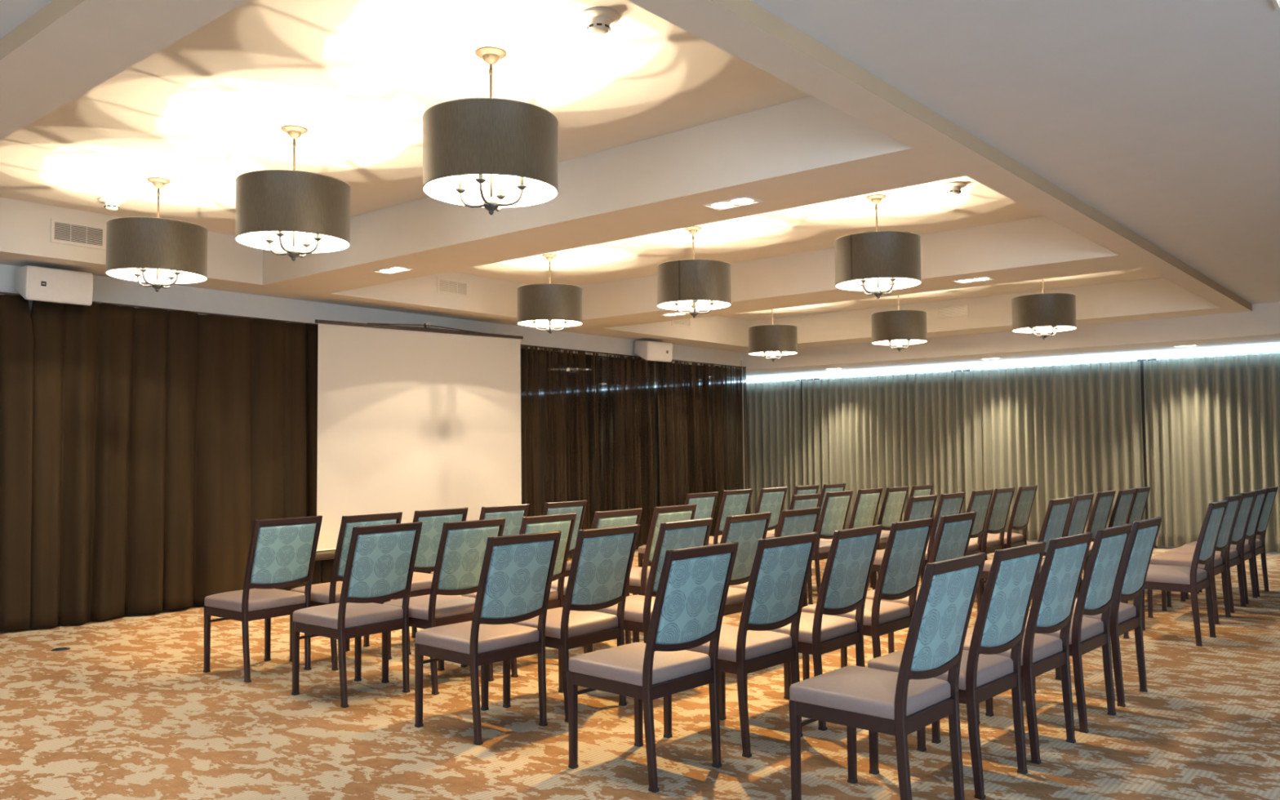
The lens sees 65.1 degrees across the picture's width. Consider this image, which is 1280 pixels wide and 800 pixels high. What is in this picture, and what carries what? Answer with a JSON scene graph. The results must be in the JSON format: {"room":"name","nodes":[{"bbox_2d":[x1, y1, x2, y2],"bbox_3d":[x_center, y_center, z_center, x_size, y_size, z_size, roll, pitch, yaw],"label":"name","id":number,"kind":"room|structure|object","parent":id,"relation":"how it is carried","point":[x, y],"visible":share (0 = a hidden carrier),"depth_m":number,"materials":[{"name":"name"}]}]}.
{"room":"event hall","nodes":[
{"label":"event hall","id":0,"kind":"room"},
{"bbox_2d":[0,264,744,578],"bbox_3d":[-3.924,0.344,8.412,0.120,2.770,16.916,-3,-4,40],"label":"wall","id":1,"kind":"structure","parent":0,"point":[105,289],"depth_m":9.42,"materials":[{"name":"paint"}]},
{"bbox_2d":[14,265,93,306],"bbox_3d":[-4.414,-0.847,7.529,0.347,0.263,0.464,-3,-4,40],"label":"wall speaker","id":2,"kind":"object","parent":1,"relation":"attached to","point":[37,283],"visible":1,"depth_m":7.39,"materials":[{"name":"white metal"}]},
{"bbox_2d":[0,292,746,529],"bbox_3d":[-2.351,0.491,10.063,0.172,2.506,12.286,-3,-4,40],"label":"curtain","id":3,"kind":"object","parent":1,"relation":"in","point":[656,461],"depth_m":12.69,"materials":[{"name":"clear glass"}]},
{"bbox_2d":[0,294,33,631],"bbox_3d":[-5.358,0.408,6.344,0.227,2.442,2.713,-3,-4,39],"label":"drape","id":4,"kind":"object","parent":3,"relation":"hanging from","point":[16,333],"visible":0.99,"depth_m":7.29,"materials":[{"name":"brown fabric"}]},
{"bbox_2d":[30,300,320,628],"bbox_3d":[-3.709,0.486,8.270,0.212,2.441,2.417,-3,-4,41],"label":"drape","id":5,"kind":"object","parent":3,"relation":"hanging from","point":[161,437],"visible":0.91,"depth_m":8.04,"materials":[{"name":"brown fabric"}]},
{"bbox_2d":[321,559,431,583],"bbox_3d":[-2.179,0.560,10.146,0.178,2.440,2.374,-3,-4,40],"label":"drape","id":6,"kind":"object","parent":3,"relation":"hanging from","point":[326,565],"visible":0.02,"depth_m":9.20,"materials":[{"name":"brown fabric"}]},
{"bbox_2d":[520,346,654,557],"bbox_3d":[-0.595,0.637,12.023,0.238,2.440,2.500,-3,-4,40],"label":"drape","id":7,"kind":"object","parent":3,"relation":"hanging from","point":[555,371],"visible":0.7,"depth_m":11.89,"materials":[{"name":"brown fabric"}]},
{"bbox_2d":[656,360,750,536],"bbox_3d":[0.868,0.709,13.815,0.249,2.439,2.090,-3,-4,40],"label":"drape","id":8,"kind":"object","parent":3,"relation":"hanging from","point":[707,474],"visible":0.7,"depth_m":13.77,"materials":[{"name":"brown fabric"}]},
{"bbox_2d":[315,319,523,560],"bbox_3d":[-2.063,0.495,9.943,0.338,2.580,2.620,-3,-4,40],"label":"projection screen","id":9,"kind":"object","parent":1,"relation":"attached to","point":[411,420],"visible":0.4,"depth_m":9.85,"materials":[{"name":"fabric"}]},
{"bbox_2d":[634,340,672,362],"bbox_3d":[0.144,-0.624,12.990,0.464,0.263,0.347,2,-4,-44],"label":"wall speaker","id":10,"kind":"object","parent":1,"relation":"attached to","point":[647,350],"visible":1,"depth_m":12.83,"materials":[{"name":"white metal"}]},
{"bbox_2d":[648,342,672,360],"bbox_3d":[0.261,-0.622,12.875,0.432,0.222,0.004,2,0,-44],"label":"grille","id":11,"kind":"object","parent":10,"relation":"attached to","point":[657,351],"depth_m":12.87,"materials":[{"name":"white plastic"}]},
{"bbox_2d":[0,0,1279,352],"bbox_3d":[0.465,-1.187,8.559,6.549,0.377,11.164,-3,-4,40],"label":"ceiling","id":12,"kind":"structure","parent":0,"point":[682,106],"depth_m":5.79,"materials":[{"name":"paint"}]},
{"bbox_2d":[50,218,106,249],"bbox_3d":[-4.109,-1.212,7.344,0.008,0.172,0.374,-3,-4,40],"label":"ceiling vent","id":13,"kind":"object","parent":12,"relation":"in","point":[62,232],"visible":1,"depth_m":7.34,"materials":[{"name":"metal"}]},
{"bbox_2d":[97,196,125,210],"bbox_3d":[-3.716,-1.374,7.059,0.170,0.072,0.170,-3,-4,40],"label":"smoke detector","id":14,"kind":"object","parent":12,"relation":"attached to","point":[111,203],"visible":1,"depth_m":7.02,"materials":[{"name":"white plastic"}]},
{"bbox_2d":[105,177,208,292],"bbox_3d":[-3.146,-1.071,6.548,0.599,0.737,0.599,-2,-3,21],"label":"drum chandelier","id":15,"kind":"object","parent":12,"relation":"hanging from","point":[157,252],"visible":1,"depth_m":6.33,"materials":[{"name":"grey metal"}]},
{"bbox_2d":[235,124,351,261],"bbox_3d":[-1.908,-1.131,5.531,0.599,0.737,0.599,1,-3,-23],"label":"drum chandelier","id":16,"kind":"object","parent":12,"relation":"hanging from","point":[294,213],"visible":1,"depth_m":5.31,"materials":[{"name":"fabric"}]},
{"bbox_2d":[372,266,414,274],"bbox_3d":[-1.922,-1.008,7.808,0.310,0.010,0.170,-3,-4,40],"label":"recessed light","id":17,"kind":"object","parent":12,"relation":"in","point":[393,269],"visible":1,"depth_m":7.79,"materials":[{"name":"white plastic"}]},
{"bbox_2d":[437,276,468,297],"bbox_3d":[-1.869,-1.126,10.028,0.008,0.162,0.389,-3,-4,40],"label":"ceiling vent","id":18,"kind":"object","parent":12,"relation":"in","point":[445,286],"visible":1,"depth_m":10.03,"materials":[{"name":"metal"}]},
{"bbox_2d":[422,46,558,215],"bbox_3d":[-0.666,-1.192,4.487,0.599,0.737,0.599,1,-3,-29],"label":"drum chandelier","id":19,"kind":"object","parent":12,"relation":"hanging from","point":[491,153],"visible":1,"depth_m":4.26,"materials":[{"name":"grey fabric"}]},
{"bbox_2d":[516,253,582,334],"bbox_3d":[-0.828,-0.964,9.209,0.602,0.737,0.602,-2,-3,25],"label":"drum chandelier","id":20,"kind":"object","parent":12,"relation":"hanging from","point":[549,305],"visible":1,"depth_m":8.96,"materials":[{"name":"grey fabric"}]},
{"bbox_2d":[577,7,619,35],"bbox_3d":[-0.170,-1.546,4.133,0.170,0.072,0.170,-3,-4,40],"label":"smoke detector","id":21,"kind":"object","parent":12,"relation":"attached to","point":[598,20],"visible":1,"depth_m":4.09,"materials":[{"name":"white plastic"}]},
{"bbox_2d":[0,0,1252,311],"bbox_3d":[0.466,-1.038,8.552,6.549,0.077,11.164,-3,-4,40],"label":"trim","id":22,"kind":"structure","parent":12,"relation":"attached to","point":[750,11],"depth_m":4.06,"materials":[{"name":"beige paint"}]},
{"bbox_2d":[658,311,689,316],"bbox_3d":[0.374,-0.899,10.513,0.310,0.010,0.170,-3,-4,40],"label":"recessed light","id":23,"kind":"object","parent":12,"relation":"in","point":[677,313],"visible":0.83,"depth_m":10.52,"materials":[{"name":"white plastic"}]},
{"bbox_2d":[671,318,690,328],"bbox_3d":[0.532,-1.013,12.907,0.008,0.139,0.394,-3,-4,40],"label":"ceiling vent","id":24,"kind":"object","parent":12,"relation":"in","point":[682,322],"visible":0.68,"depth_m":12.93,"materials":[{"name":"metal"}]},
{"bbox_2d":[656,226,731,318],"bbox_3d":[0.434,-1.028,8.121,0.599,0.737,0.599,0,-3,-6],"label":"drum chandelier","id":25,"kind":"object","parent":12,"relation":"hanging from","point":[693,285],"visible":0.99,"depth_m":7.88,"materials":[{"name":"fabric"}]},
{"bbox_2d":[701,195,763,210],"bbox_3d":[0.529,-1.128,5.767,0.310,0.010,0.170,-3,-4,40],"label":"recessed light","id":26,"kind":"object","parent":12,"relation":"in","point":[724,206],"visible":1,"depth_m":5.75,"materials":[{"name":"white plastic"}]},
{"bbox_2d":[747,309,797,361],"bbox_3d":[1.634,-0.836,12.356,0.599,0.737,0.599,0,-3,-13],"label":"drum chandelier","id":27,"kind":"object","parent":12,"relation":"hanging from","point":[772,340],"visible":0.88,"depth_m":12.11,"materials":[{"name":"fabric"}]},
{"bbox_2d":[834,194,921,298],"bbox_3d":[1.691,-1.086,7.151,0.599,0.737,0.599,-2,-3,35],"label":"drum chandelier","id":28,"kind":"object","parent":12,"relation":"hanging from","point":[877,263],"visible":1,"depth_m":6.92,"materials":[{"name":"fabric"}]},
{"bbox_2d":[871,295,927,351],"bbox_3d":[2.880,-0.904,11.159,0.605,0.737,0.605,-1,-3,0],"label":"drum chandelier","id":29,"kind":"object","parent":12,"relation":"hanging from","point":[898,327],"visible":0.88,"depth_m":10.92,"materials":[{"name":"fabric"}]},
{"bbox_2d":[936,302,968,319],"bbox_3d":[3.821,-1.083,12.272,0.404,0.162,0.008,-3,-4,40],"label":"ceiling vent","id":30,"kind":"object","parent":12,"relation":"in","point":[960,310],"visible":1,"depth_m":12.27,"materials":[{"name":"metal"}]},
{"bbox_2d":[940,181,966,195],"bbox_3d":[2.145,-1.437,6.861,0.170,0.072,0.170,-3,-4,40],"label":"smoke detector","id":31,"kind":"object","parent":12,"relation":"attached to","point":[953,188],"visible":1,"depth_m":6.82,"materials":[{"name":"white plastic"}]},
{"bbox_2d":[951,276,995,283],"bbox_3d":[2.831,-1.017,8.520,0.310,0.010,0.170,-3,-4,40],"label":"recessed light","id":32,"kind":"object","parent":12,"relation":"in","point":[982,278],"visible":1,"depth_m":8.50,"materials":[{"name":"white plastic"}]},
{"bbox_2d":[1011,279,1076,339],"bbox_3d":[4.037,-0.969,10.041,0.599,0.737,0.599,-1,-3,7],"label":"drum chandelier","id":33,"kind":"object","parent":12,"relation":"hanging from","point":[1042,313],"visible":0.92,"depth_m":9.80,"materials":[{"name":"grey fabric"}]},
{"bbox_2d":[1271,0,1279,10],"bbox_3d":[2.143,-1.340,3.263,0.162,0.010,0.294,-3,-4,40],"label":"recessed light","id":34,"kind":"object","parent":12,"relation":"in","point":[1275,2],"visible":1,"depth_m":3.38,"materials":[{"name":"white plastic"}]},
{"bbox_2d":[0,537,1279,799],"bbox_3d":[0.885,1.616,5.379,14.150,0.150,18.900,-3,-4,40],"label":"floor","id":35,"kind":"structure","parent":0,"point":[131,711],"depth_m":4.58,"materials":[{"name":"carpet"}]},
{"bbox_2d":[51,647,70,651],"bbox_3d":[-3.805,1.637,6.591,0.110,0.010,0.110,-3,-4,40],"label":"floor outlet","id":36,"kind":"object","parent":35,"relation":"on","point":[60,649],"visible":1,"depth_m":6.57,"materials":[{"name":"metal"}]},
{"bbox_2d":[203,515,322,682],"bbox_3d":[-2.218,1.139,5.900,0.567,0.909,0.425,-3,-3,38],"label":"banquet chair","id":37,"kind":"object","parent":35,"relation":"on","point":[282,551],"visible":1,"depth_m":5.78,"materials":[{"name":"teal fabric"}]},
{"bbox_2d":[288,511,402,671],"bbox_3d":[-1.813,1.149,6.184,0.567,0.909,0.425,-3,-3,38],"label":"banquet chair","id":38,"kind":"object","parent":35,"relation":"on","point":[324,593],"visible":0.33,"depth_m":5.96,"materials":[{"name":"teal fabric"}]},
{"bbox_2d":[291,521,422,707],"bbox_3d":[-1.504,1.106,5.332,0.567,0.909,0.425,-3,-4,39],"label":"banquet chair","id":39,"kind":"object","parent":35,"relation":"on","point":[380,562],"visible":1,"depth_m":5.21,"materials":[{"name":"teal fabric"}]},
{"bbox_2d":[363,506,468,654],"bbox_3d":[-1.480,1.167,6.620,0.567,0.909,0.425,-3,-4,39],"label":"banquet chair","id":40,"kind":"object","parent":35,"relation":"on","point":[433,521],"visible":0.48,"depth_m":6.45,"materials":[{"name":"teal fabric"}]},
{"bbox_2d":[381,517,506,694],"bbox_3d":[-1.094,1.114,5.583,0.567,0.909,0.425,-3,-4,40],"label":"banquet chair","id":41,"kind":"object","parent":35,"relation":"on","point":[461,550],"visible":0.73,"depth_m":5.42,"materials":[{"name":"teal fabric"}]},
{"bbox_2d":[430,503,528,573],"bbox_3d":[-1.118,1.182,6.988,0.567,0.909,0.425,-3,-4,39],"label":"banquet chair","id":42,"kind":"object","parent":35,"relation":"on","point":[513,514],"visible":0.2,"depth_m":6.87,"materials":[{"name":"teal fabric"}]},
{"bbox_2d":[414,530,561,745],"bbox_3d":[-0.710,1.067,4.676,0.567,0.909,0.425,-3,-4,42],"label":"banquet chair","id":43,"kind":"object","parent":35,"relation":"on","point":[517,572],"visible":1,"depth_m":4.55,"materials":[{"name":"teal fabric"}]},
{"bbox_2d":[460,512,576,677],"bbox_3d":[-0.723,1.129,5.970,0.567,0.909,0.425,-3,-4,40],"label":"banquet chair","id":44,"kind":"object","parent":35,"relation":"on","point":[564,522],"visible":0.38,"depth_m":5.93,"materials":[{"name":"teal fabric"}]},
{"bbox_2d":[542,499,587,577],"bbox_3d":[-0.736,1.199,7.431,0.567,0.909,0.425,-3,-4,40],"label":"banquet chair","id":45,"kind":"object","parent":35,"relation":"on","point":[579,507],"visible":0.2,"depth_m":7.37,"materials":[{"name":"teal fabric"}]},
{"bbox_2d":[502,524,639,722],"bbox_3d":[-0.344,1.081,5.025,0.567,0.909,0.425,-3,-4,40],"label":"banquet chair","id":46,"kind":"object","parent":35,"relation":"on","point":[598,579],"visible":0.92,"depth_m":4.89,"materials":[{"name":"teal fabric"}]},
{"bbox_2d":[551,507,642,653],"bbox_3d":[-0.331,1.145,6.365,0.567,0.909,0.425,-3,-4,40],"label":"banquet chair","id":47,"kind":"object","parent":35,"relation":"on","point":[602,519],"visible":0.13,"depth_m":6.22,"materials":[{"name":"teal fabric"}]},
{"bbox_2d":[586,517,712,653],"bbox_3d":[0.049,1.097,5.443,0.567,0.909,0.425,-3,-4,40],"label":"banquet chair","id":48,"kind":"object","parent":35,"relation":"on","point":[677,535],"visible":0.5,"depth_m":5.24,"materials":[{"name":"teal fabric"}]},
{"bbox_2d":[567,542,738,792],"bbox_3d":[0.052,1.030,4.052,0.567,0.909,0.425,-3,-4,42],"label":"banquet chair","id":49,"kind":"object","parent":35,"relation":"on","point":[692,591],"visible":1,"depth_m":3.93,"materials":[{"name":"teal fabric"}]},
{"bbox_2d":[629,503,697,595],"bbox_3d":[0.039,1.162,6.792,0.567,0.909,0.425,-3,-4,40],"label":"banquet chair","id":50,"kind":"object","parent":35,"relation":"on","point":[638,577],"visible":0.37,"depth_m":6.55,"materials":[{"name":"teal fabric"}]},
{"bbox_2d":[638,491,718,595],"bbox_3d":[0.330,1.248,8.639,0.567,0.909,0.425,-3,-4,40],"label":"banquet chair","id":51,"kind":"object","parent":35,"relation":"on","point":[705,502],"visible":0.27,"depth_m":8.54,"materials":[{"name":"teal fabric"}]},
{"bbox_2d":[708,488,752,545],"bbox_3d":[0.684,1.270,9.168,0.567,0.909,0.425,-3,-4,40],"label":"banquet chair","id":52,"kind":"object","parent":35,"relation":"on","point":[734,502],"visible":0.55,"depth_m":8.96,"materials":[{"name":"teal fabric"}]},
{"bbox_2d":[663,532,818,757],"bbox_3d":[0.447,1.046,4.466,0.567,0.909,0.425,-3,-4,42],"label":"banquet chair","id":53,"kind":"object","parent":35,"relation":"on","point":[774,597],"visible":0.94,"depth_m":4.31,"materials":[{"name":"teal fabric"}]},
{"bbox_2d":[720,511,771,616],"bbox_3d":[0.424,1.115,5.879,0.567,0.909,0.425,-3,-4,40],"label":"banquet chair","id":54,"kind":"object","parent":35,"relation":"on","point":[746,530],"visible":0.46,"depth_m":5.75,"materials":[{"name":"teal fabric"}]},
{"bbox_2d":[718,486,787,538],"bbox_3d":[1.062,1.285,9.566,0.567,0.909,0.425,-3,-4,40],"label":"banquet chair","id":55,"kind":"object","parent":35,"relation":"on","point":[770,500],"visible":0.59,"depth_m":9.45,"materials":[{"name":"teal fabric"}]},
{"bbox_2d":[728,506,821,607],"bbox_3d":[0.794,1.132,6.309,0.567,0.909,0.425,-3,-4,41],"label":"banquet chair","id":56,"kind":"object","parent":35,"relation":"on","point":[802,521],"visible":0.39,"depth_m":6.15,"materials":[{"name":"teal fabric"}]},
{"bbox_2d":[766,484,819,576],"bbox_3d":[1.442,1.303,9.998,0.567,0.909,0.425,-3,-4,40],"label":"banquet chair","id":57,"kind":"object","parent":35,"relation":"on","point":[812,489],"visible":0.14,"depth_m":9.85,"materials":[{"name":"teal fabric"}]},
{"bbox_2d":[788,493,822,604],"bbox_3d":[1.143,1.220,8.211,0.567,0.909,0.425,-3,-4,40],"label":"banquet chair","id":58,"kind":"object","parent":35,"relation":"on","point":[807,500],"visible":0.21,"depth_m":8.09,"materials":[{"name":"teal fabric"}]},
{"bbox_2d":[745,524,882,730],"bbox_3d":[0.826,1.061,4.848,0.567,0.909,0.425,-3,-4,41],"label":"banquet chair","id":59,"kind":"object","parent":35,"relation":"on","point":[843,588],"visible":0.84,"depth_m":4.69,"materials":[{"name":"teal fabric"}]},
{"bbox_2d":[815,483,845,532],"bbox_3d":[1.785,1.318,10.375,0.567,0.909,0.425,-3,-4,40],"label":"banquet chair","id":60,"kind":"object","parent":35,"relation":"on","point":[839,486],"visible":0.23,"depth_m":10.12,"materials":[{"name":"teal fabric"}]},
{"bbox_2d":[812,490,853,595],"bbox_3d":[1.496,1.238,8.665,0.567,0.909,0.425,-3,-4,40],"label":"banquet chair","id":61,"kind":"object","parent":35,"relation":"on","point":[836,505],"visible":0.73,"depth_m":8.47,"materials":[{"name":"teal fabric"}]},
{"bbox_2d":[819,487,882,587],"bbox_3d":[1.866,1.258,9.138,0.567,0.909,0.425,-3,-4,40],"label":"banquet chair","id":62,"kind":"object","parent":35,"relation":"on","point":[864,511],"visible":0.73,"depth_m":8.97,"materials":[{"name":"teal fabric"}]},
{"bbox_2d":[801,517,933,679],"bbox_3d":[1.200,1.079,5.283,0.567,0.909,0.425,-3,-4,41],"label":"banquet chair","id":63,"kind":"object","parent":35,"relation":"on","point":[900,572],"visible":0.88,"depth_m":5.12,"materials":[{"name":"teal fabric"}]},
{"bbox_2d":[789,552,986,799],"bbox_3d":[0.878,0.999,3.555,0.567,0.909,0.425,-3,-4,42],"label":"banquet chair","id":64,"kind":"object","parent":35,"relation":"on","point":[904,702],"visible":1,"depth_m":3.44,"materials":[{"name":"teal fabric"}]},
{"bbox_2d":[876,485,909,577],"bbox_3d":[2.193,1.270,9.460,0.567,0.909,0.425,-3,-4,40],"label":"banquet chair","id":65,"kind":"object","parent":35,"relation":"on","point":[894,501],"visible":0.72,"depth_m":9.28,"materials":[{"name":"teal fabric"}]},
{"bbox_2d":[871,494,937,589],"bbox_3d":[1.961,1.192,7.779,0.567,0.909,0.425,-3,-4,41],"label":"banquet chair","id":66,"kind":"object","parent":35,"relation":"on","point":[922,507],"visible":0.35,"depth_m":7.64,"materials":[{"name":"teal fabric"}]},
{"bbox_2d":[880,484,933,533],"bbox_3d":[2.529,1.284,9.822,0.567,0.909,0.425,-3,-4,40],"label":"banquet chair","id":67,"kind":"object","parent":35,"relation":"on","point":[923,490],"visible":0.2,"depth_m":9.64,"materials":[{"name":"teal fabric"}]},
{"bbox_2d":[855,511,976,660],"bbox_3d":[1.577,1.097,5.733,0.567,0.909,0.425,-3,-4,41],"label":"banquet chair","id":68,"kind":"object","parent":35,"relation":"on","point":[953,536],"visible":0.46,"depth_m":5.57,"materials":[{"name":"teal fabric"}]},
{"bbox_2d":[881,492,965,566],"bbox_3d":[2.305,1.207,8.165,0.567,0.909,0.425,-3,-4,41],"label":"banquet chair","id":69,"kind":"object","parent":35,"relation":"on","point":[950,504],"visible":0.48,"depth_m":7.92,"materials":[{"name":"teal fabric"}]},
{"bbox_2d":[867,541,1046,799],"bbox_3d":[1.246,1.014,3.945,0.567,0.909,0.425,-3,-4,43],"label":"banquet chair","id":70,"kind":"object","parent":35,"relation":"on","point":[1000,624],"visible":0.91,"depth_m":3.79,"materials":[{"name":"teal fabric"}]},
{"bbox_2d":[927,488,993,595],"bbox_3d":[2.701,1.226,8.639,0.567,0.909,0.425,-3,-4,40],"label":"banquet chair","id":71,"kind":"object","parent":35,"relation":"on","point":[980,500],"visible":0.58,"depth_m":8.53,"materials":[{"name":"teal fabric"}]},
{"bbox_2d":[969,487,1015,583],"bbox_3d":[3.027,1.241,9.019,0.567,0.909,0.425,-3,-4,41],"label":"banquet chair","id":72,"kind":"object","parent":35,"relation":"on","point":[999,508],"visible":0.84,"depth_m":8.85,"materials":[{"name":"teal fabric"}]},
{"bbox_2d":[983,484,1037,578],"bbox_3d":[3.378,1.256,9.393,0.567,0.909,0.425,-3,-4,40],"label":"banquet chair","id":73,"kind":"object","parent":35,"relation":"on","point":[1020,517],"visible":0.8,"depth_m":9.22,"materials":[{"name":"teal fabric"}]},
{"bbox_2d":[931,532,1093,764],"bbox_3d":[1.610,1.030,4.346,0.567,0.909,0.425,-3,-4,43],"label":"banquet chair","id":74,"kind":"object","parent":35,"relation":"on","point":[1052,606],"visible":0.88,"depth_m":4.18,"materials":[{"name":"teal fabric"}]},
{"bbox_2d":[976,497,1073,613],"bbox_3d":[2.771,1.157,7.218,0.567,0.909,0.425,-3,-4,41],"label":"banquet chair","id":75,"kind":"object","parent":35,"relation":"on","point":[1056,516],"visible":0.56,"depth_m":7.06,"materials":[{"name":"teal fabric"}]},
{"bbox_2d":[985,524,1132,733],"bbox_3d":[1.990,1.047,4.774,0.567,0.909,0.425,-3,-4,42],"label":"banquet chair","id":76,"kind":"object","parent":35,"relation":"on","point":[1095,594],"visible":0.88,"depth_m":4.59,"materials":[{"name":"teal fabric"}]},
{"bbox_2d":[1042,493,1093,593],"bbox_3d":[3.174,1.180,7.772,0.567,0.909,0.425,-3,-4,40],"label":"banquet chair","id":77,"kind":"object","parent":35,"relation":"on","point":[1077,520],"visible":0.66,"depth_m":7.58,"materials":[{"name":"teal fabric"}]},
{"bbox_2d":[1031,490,1115,601],"bbox_3d":[3.554,1.198,8.222,0.567,0.909,0.425,-3,-4,40],"label":"banquet chair","id":78,"kind":"object","parent":35,"relation":"on","point":[1100,514],"visible":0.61,"depth_m":8.02,"materials":[{"name":"teal fabric"}]},
{"bbox_2d":[1028,516,1162,706],"bbox_3d":[2.365,1.065,5.215,0.567,0.909,0.425,-3,-4,41],"label":"banquet chair","id":79,"kind":"object","parent":35,"relation":"on","point":[1130,584],"visible":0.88,"depth_m":5.03,"materials":[{"name":"teal fabric"}]},
{"bbox_2d":[1090,488,1136,545],"bbox_3d":[3.871,1.210,8.531,0.567,0.909,0.425,-3,-4,40],"label":"banquet chair","id":80,"kind":"object","parent":35,"relation":"on","point":[1124,500],"visible":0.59,"depth_m":8.33,"materials":[{"name":"teal fabric"}]},
{"bbox_2d":[1126,486,1151,544],"bbox_3d":[4.181,1.225,8.893,0.567,0.909,0.425,-3,-4,40],"label":"banquet chair","id":81,"kind":"object","parent":35,"relation":"on","point":[1140,497],"visible":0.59,"depth_m":8.70,"materials":[{"name":"teal fabric"}]},
{"bbox_2d":[1122,500,1227,646],"bbox_3d":[3.551,1.123,6.656,0.567,0.909,0.425,-3,-4,41],"label":"banquet chair","id":82,"kind":"object","parent":35,"relation":"on","point":[1192,580],"visible":0.95,"depth_m":6.50,"materials":[{"name":"teal fabric"}]},
{"bbox_2d":[1146,493,1241,624],"bbox_3d":[4.109,1.155,7.435,0.567,0.909,0.425,-3,-4,41],"label":"banquet chair","id":83,"kind":"object","parent":35,"relation":"on","point":[1168,558],"visible":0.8,"depth_m":7.36,"materials":[{"name":"teal fabric"}]},
{"bbox_2d":[1164,490,1256,613],"bbox_3d":[4.496,1.174,7.898,0.567,0.909,0.425,-3,-4,42],"label":"banquet chair","id":84,"kind":"object","parent":35,"relation":"on","point":[1233,557],"visible":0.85,"depth_m":7.78,"materials":[{"name":"teal fabric"}]},
{"bbox_2d":[1182,488,1266,604],"bbox_3d":[4.851,1.191,8.315,0.567,0.909,0.425,-3,-4,40],"label":"banquet chair","id":85,"kind":"object","parent":35,"relation":"on","point":[1247,553],"visible":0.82,"depth_m":8.17,"materials":[{"name":"teal fabric"}]},
{"bbox_2d":[1196,486,1278,596],"bbox_3d":[5.176,1.206,8.688,0.567,0.909,0.425,-3,-4,42],"label":"banquet chair","id":86,"kind":"object","parent":35,"relation":"on","point":[1259,545],"visible":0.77,"depth_m":8.54,"materials":[{"name":"teal fabric"}]},
{"bbox_2d":[755,347,1270,546],"bbox_3d":[6.771,0.563,12.511,13.750,2.530,0.120,-3,-4,40],"label":"wall","id":87,"kind":"structure","parent":0,"point":[1269,348],"depth_m":13.56,"materials":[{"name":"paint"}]},
{"bbox_2d":[795,375,819,485],"bbox_3d":[2.108,0.834,16.232,1.690,2.430,0.325,-3,-4,40],"label":"window","id":88,"kind":"structure","parent":87,"relation":"in","point":[810,375],"depth_m":15.69,"materials":[{"name":"clear glass"}]},
{"bbox_2d":[825,367,844,369],"bbox_3d":[2.842,-0.457,14.710,0.264,0.010,0.144,-3,-4,40],"label":"recessed light","id":89,"kind":"object","parent":87,"relation":"attached to","point":[839,367],"visible":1,"depth_m":14.67,"materials":[{"name":"white plastic"}]},
{"bbox_2d":[951,366,971,493],"bbox_3d":[3.694,0.756,14.911,2.460,2.430,0.325,-3,-4,40],"label":"window","id":90,"kind":"structure","parent":87,"relation":"in","point":[966,370],"depth_m":14.10,"materials":[{"name":"clear glass"}]},
{"bbox_2d":[978,357,1001,359],"bbox_3d":[4.624,-0.544,13.227,0.264,0.010,0.144,-3,-4,40],"label":"recessed light","id":91,"kind":"object","parent":87,"relation":"attached to","point":[989,357],"visible":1,"depth_m":13.19,"materials":[{"name":"white plastic"}]},
{"bbox_2d":[742,302,1279,376],"bbox_3d":[6.252,-0.795,11.967,13.750,0.340,1.504,-3,-4,40],"label":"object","id":92,"kind":"structure","parent":87,"relation":"attached to","point":[1261,325],"depth_m":12.29,"materials":[{"name":"paint"}]},
{"bbox_2d":[742,342,1279,383],"bbox_3d":[5.505,-0.507,13.125,11.000,0.111,0.086,-3,-4,40],"label":"strip light","id":93,"kind":"object","parent":87,"relation":"attached to","point":[1266,347],"visible":0.94,"depth_m":13.32,"materials":[{"name":"white plastic"}]},
{"bbox_2d":[742,380,802,514],"bbox_3d":[1.907,0.874,16.094,1.576,2.296,0.147,-3,-4,40],"label":"pleated curtain","id":94,"kind":"object","parent":93,"relation":"hanging from","point":[774,412],"visible":0.47,"depth_m":15.90,"materials":[{"name":"grey fabric"}]},
{"bbox_2d":[801,372,956,529],"bbox_3d":[3.491,0.797,14.767,2.440,2.298,0.146,-3,-4,40],"label":"pleated curtain","id":95,"kind":"object","parent":93,"relation":"hanging from","point":[884,432],"visible":0.77,"depth_m":14.73,"materials":[{"name":"grey fabric"}]},
{"bbox_2d":[955,360,1145,540],"bbox_3d":[5.346,0.705,13.227,2.365,2.294,0.148,-3,-4,40],"label":"pleated curtain","id":96,"kind":"object","parent":93,"relation":"hanging from","point":[1071,430],"visible":0.69,"depth_m":13.20,"materials":[{"name":"grey fabric"}]},
{"bbox_2d":[1143,353,1279,552],"bbox_3d":[7.175,0.615,11.707,2.305,2.294,0.128,-3,-4,40],"label":"pleated curtain","id":97,"kind":"object","parent":93,"relation":"hanging from","point":[1212,424],"visible":0.8,"depth_m":12.02,"materials":[{"name":"grey fabric"}]},
{"bbox_2d":[1137,355,1159,547],"bbox_3d":[5.560,0.665,13.358,2.420,2.430,0.325,-3,-4,40],"label":"window","id":98,"kind":"structure","parent":87,"relation":"in","point":[1148,359],"depth_m":12.54,"materials":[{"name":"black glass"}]},
{"bbox_2d":[1171,344,1199,347],"bbox_3d":[6.390,-0.631,11.757,0.264,0.010,0.144,-3,-4,40],"label":"recessed light","id":99,"kind":"object","parent":87,"relation":"attached to","point":[1191,344],"visible":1,"depth_m":11.73,"materials":[{"name":"white plastic"}]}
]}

